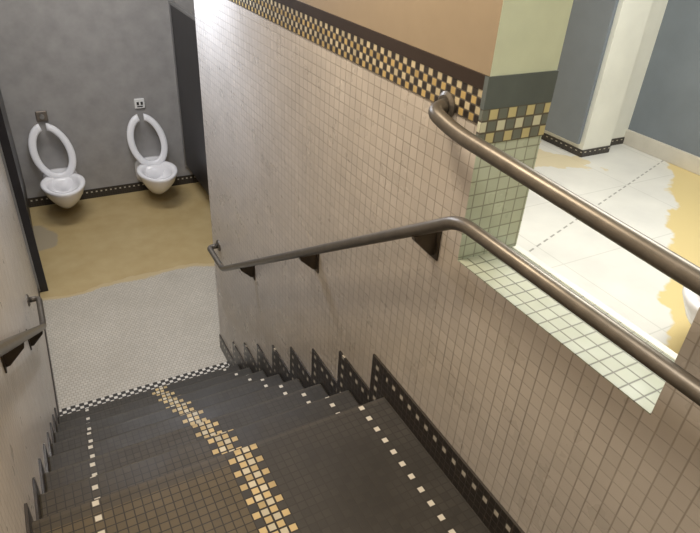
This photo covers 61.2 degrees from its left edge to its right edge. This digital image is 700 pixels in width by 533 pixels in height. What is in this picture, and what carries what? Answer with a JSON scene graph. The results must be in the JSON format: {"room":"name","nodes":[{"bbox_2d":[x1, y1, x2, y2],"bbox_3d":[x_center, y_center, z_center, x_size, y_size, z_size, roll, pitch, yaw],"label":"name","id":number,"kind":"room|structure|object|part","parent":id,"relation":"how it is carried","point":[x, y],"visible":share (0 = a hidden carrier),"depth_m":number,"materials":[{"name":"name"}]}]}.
{"room":"public restroom","nodes":[
{"label":"public restroom","id":0,"kind":"room"},
{"bbox_2d":[0,154,57,532],"bbox_3d":[-1.246,0.160,1.898,0.150,4.020,6.200,-13,36,-25],"label":"wall","id":1,"kind":"structure","parent":0,"point":[27,395],"depth_m":2.52,"materials":[{"name":"tile"}]},
{"bbox_2d":[0,294,46,372],"bbox_3d":[-0.858,0.740,1.655,0.083,1.498,4.710,-13,36,-25],"label":"handrail","id":2,"kind":"object","parent":1,"relation":"attached to","point":[11,347],"visible":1,"depth_m":1.99,"materials":[{"name":"metal"}]},
{"bbox_2d":[24,288,59,532],"bbox_3d":[-1.236,1.093,2.529,0.008,1.572,6.200,-13,36,-25],"label":"baseboard","id":3,"kind":"structure","parent":1,"relation":"attached to","point":[28,517],"depth_m":2.30,"materials":[{"name":"black tile"}]},
{"bbox_2d":[0,0,194,197],"bbox_3d":[-2.135,-2.628,6.247,6.250,4.020,0.150,-13,36,-25],"label":"wall","id":4,"kind":"structure","parent":0,"point":[85,63],"depth_m":6.23,"materials":[{"name":"grey paint"}]},
{"bbox_2d":[35,110,47,121],"bbox_3d":[-3.198,-1.556,6.145,0.110,0.110,0.050,-13,36,-25],"label":"flush plate","id":5,"kind":"object","parent":4,"relation":"attached to","point":[41,116],"visible":1,"depth_m":6.14,"materials":[{"name":"metal"}]},
{"bbox_2d":[28,123,85,208],"bbox_3d":[-3.035,-0.995,6.173,0.459,0.853,0.713,-13,36,-25],"label":"toilet","id":6,"kind":"object","parent":4,"relation":"attached to","point":[64,186],"visible":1,"depth_m":6.23,"materials":[{"name":"ceramic"}]},
{"bbox_3d":[-3.136,-1.205,6.244,0.430,0.583,0.172,-13,36,-25],"label":"seat","id":7,"kind":"part","parent":6,"relation":"part of","materials":[{"name":"white plastic"}]},
{"bbox_2d":[28,174,198,207],"bbox_3d":[-2.286,-0.999,7.131,6.050,0.110,0.008,-13,36,-25],"label":"baseboard","id":8,"kind":"structure","parent":4,"relation":"attached to","point":[187,179],"depth_m":6.89,"materials":[{"name":"black tile"}]},
{"bbox_2d":[134,98,144,108],"bbox_3d":[-2.330,-1.804,6.554,0.110,0.110,0.024,-13,36,-25],"label":"flush plate","id":9,"kind":"object","parent":4,"relation":"attached to","point":[139,103],"visible":1,"depth_m":6.54,"materials":[{"name":"white plastic"}]},
{"bbox_2d":[127,113,177,193],"bbox_3d":[-2.178,-1.200,6.587,0.451,0.853,0.713,-13,36,-25],"label":"toilet","id":10,"kind":"object","parent":4,"relation":"attached to","point":[158,175],"visible":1,"depth_m":6.65,"materials":[{"name":"ceramic"}]},
{"bbox_3d":[-2.276,-1.411,6.659,0.427,0.583,0.172,-13,36,-25],"label":"seat","id":11,"kind":"part","parent":10,"relation":"part of","materials":[{"name":"white plastic"}]},
{"bbox_2d":[29,182,229,415],"bbox_3d":[-1.423,-0.034,5.879,6.100,0.100,3.605,-13,36,-25],"label":"floor","id":12,"kind":"structure","parent":0,"point":[130,303],"depth_m":5.29,"materials":[{"name":"tile"}]},
{"bbox_2d":[0,89,47,291],"bbox_3d":[-3.069,-1.182,5.280,0.084,2.300,1.788,-13,36,-25],"label":"partition","id":13,"kind":"structure","parent":12,"relation":"on","point":[8,152],"depth_m":4.89,"materials":[{"name":"metal"}]},
{"bbox_3d":[-3.076,-1.197,5.304,0.030,1.800,1.730,-13,36,-25],"label":"panel","id":14,"kind":"part","parent":13,"relation":"part of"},
{"bbox_2d":[168,0,208,194],"bbox_3d":[-1.603,-1.569,6.233,0.070,2.100,1.410,-13,36,-25],"label":"partition","id":15,"kind":"structure","parent":12,"relation":"on","point":[183,26],"depth_m":6.27,"materials":[{"name":"metal"}]},
{"bbox_3d":[-1.555,-2.432,5.707,0.042,0.025,1.320,-13,36,-25],"label":"rail","id":16,"kind":"part","parent":15,"relation":"part of","materials":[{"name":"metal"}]},
{"bbox_2d":[39,365,359,517],"bbox_3d":[-0.883,0.888,3.119,1.206,1.330,1.855,-13,36,-25],"label":"staircase","id":17,"kind":"structure","parent":12,"relation":"on","point":[101,450],"depth_m":2.64,"materials":[{"name":"tile"}]},
{"bbox_2d":[32,397,490,532],"bbox_3d":[0.190,1.370,1.133,1.220,0.300,2.540,-13,36,-25],"label":"floor","id":18,"kind":"structure","parent":0,"point":[359,469],"depth_m":1.86,"materials":[{"name":"tile"}]},
{"bbox_2d":[194,0,699,532],"bbox_3d":[0.307,0.196,1.998,0.215,4.020,4.850,-13,36,-25],"label":"wall","id":19,"kind":"structure","parent":0,"point":[306,145],"depth_m":1.79,"materials":[{"name":"tile"}]},
{"bbox_2d":[230,0,482,123],"bbox_3d":[-0.279,-1.011,2.370,0.013,0.084,2.570,-13,36,-25],"label":"checkered tile border","id":20,"kind":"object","parent":19,"relation":"attached to","point":[427,82],"depth_m":1.80,"materials":[{"name":"multicoloured tile"}]},
{"bbox_2d":[219,334,524,532],"bbox_3d":[0.149,1.137,2.527,0.008,1.650,4.850,-13,36,-25],"label":"baseboard","id":21,"kind":"structure","parent":19,"relation":"attached to","point":[494,516],"depth_m":2.15,"materials":[{"name":"black tile"}]},
{"bbox_2d":[274,0,489,89],"bbox_3d":[-0.276,-1.061,2.338,0.015,0.034,2.570,-13,36,-25],"label":"structure","id":22,"kind":"structure","parent":19,"relation":"attached to","point":[474,78],"depth_m":1.69},
{"bbox_2d":[207,216,699,405],"bbox_3d":[0.166,0.391,2.032,0.088,1.477,4.640,-13,36,-25],"label":"handrail","id":23,"kind":"object","parent":19,"relation":"attached to","point":[427,234],"visible":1,"depth_m":1.33,"materials":[{"name":"metal"}]},
{"bbox_2d":[476,102,550,143],"bbox_3d":[0.413,-0.365,1.499,0.220,0.090,0.013,-13,36,-25],"label":"structure","id":24,"kind":"structure","parent":19,"relation":"attached to","point":[496,125],"depth_m":1.49},
{"bbox_2d":[480,70,558,109],"bbox_3d":[0.417,-0.435,1.453,0.222,0.078,0.014,-13,36,-25],"label":"structure","id":25,"kind":"structure","parent":19,"relation":"attached to","point":[502,91],"depth_m":1.44},
{"bbox_2d":[428,91,699,295],"bbox_3d":[0.750,0.205,0.725,0.097,0.208,2.356,-13,36,-25],"label":"handrail","id":26,"kind":"object","parent":19,"relation":"attached to","point":[671,264],"visible":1,"depth_m":1.14,"materials":[{"name":"metal"}]},
{"bbox_2d":[459,247,674,414],"bbox_3d":[0.538,0.120,1.458,0.195,0.003,0.635,-13,36,-25],"label":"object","id":27,"kind":"structure","parent":19,"relation":"attached to","point":[623,371],"depth_m":1.40,"materials":[{"name":"tile"}]},
{"bbox_2d":[512,245,677,359],"bbox_3d":[0.633,0.097,1.504,0.022,0.004,0.635,-13,36,-25],"label":"structure","id":28,"kind":"structure","parent":19,"relation":"attached to","point":[543,265],"depth_m":1.50,"materials":[{"name":"paint"}]},
{"bbox_2d":[544,0,667,149],"bbox_3d":[1.950,-2.062,4.236,0.600,2.400,0.600,-13,36,-25],"label":"wall pillar","id":29,"kind":"structure","parent":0,"point":[636,24],"depth_m":4.33,"materials":[{"name":"paint"}]},
{"bbox_2d":[545,0,618,143],"bbox_3d":[1.647,-1.865,4.174,0.040,2.100,0.560,-13,36,-25],"label":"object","id":30,"kind":"structure","parent":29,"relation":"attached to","point":[590,22],"depth_m":4.30,"materials":[{"name":"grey paint"}]},
{"bbox_2d":[541,133,624,156],"bbox_3d":[1.877,-1.066,4.850,0.588,0.055,0.608,-13,36,-25],"label":"baseboard","id":31,"kind":"structure","parent":29,"relation":"attached to","point":[576,151],"depth_m":4.62,"materials":[{"name":"black tile"}]},
{"bbox_2d":[516,139,699,353],"bbox_3d":[1.757,0.344,2.926,3.065,0.300,4.700,-13,36,-25],"label":"floor","id":32,"kind":"structure","parent":0,"point":[658,198],"depth_m":3.53,"materials":[{"name":"tile"}]},
{"bbox_2d":[682,286,699,324],"bbox_3d":[1.670,0.004,2.364,0.713,0.853,0.434,-13,36,-25],"label":"toilet","id":33,"kind":"object","parent":32,"relation":"on","point":[691,300],"visible":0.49,"depth_m":2.35,"materials":[{"name":"ceramic"}]},
{"bbox_2d":[628,0,699,156],"bbox_3d":[3.246,-1.135,2.892,0.150,2.400,4.700,-13,36,-25],"label":"wall","id":34,"kind":"structure","parent":0,"point":[667,107],"depth_m":4.37,"materials":[{"name":"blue paint"}]},
{"bbox_2d":[623,129,699,175],"bbox_3d":[3.227,-0.031,3.278,0.020,0.120,4.200,-13,36,-25],"label":"baseboard","id":35,"kind":"structure","parent":34,"relation":"attached to","point":[687,161],"depth_m":4.54,"materials":[{"name":"beige paint"}]}
]}

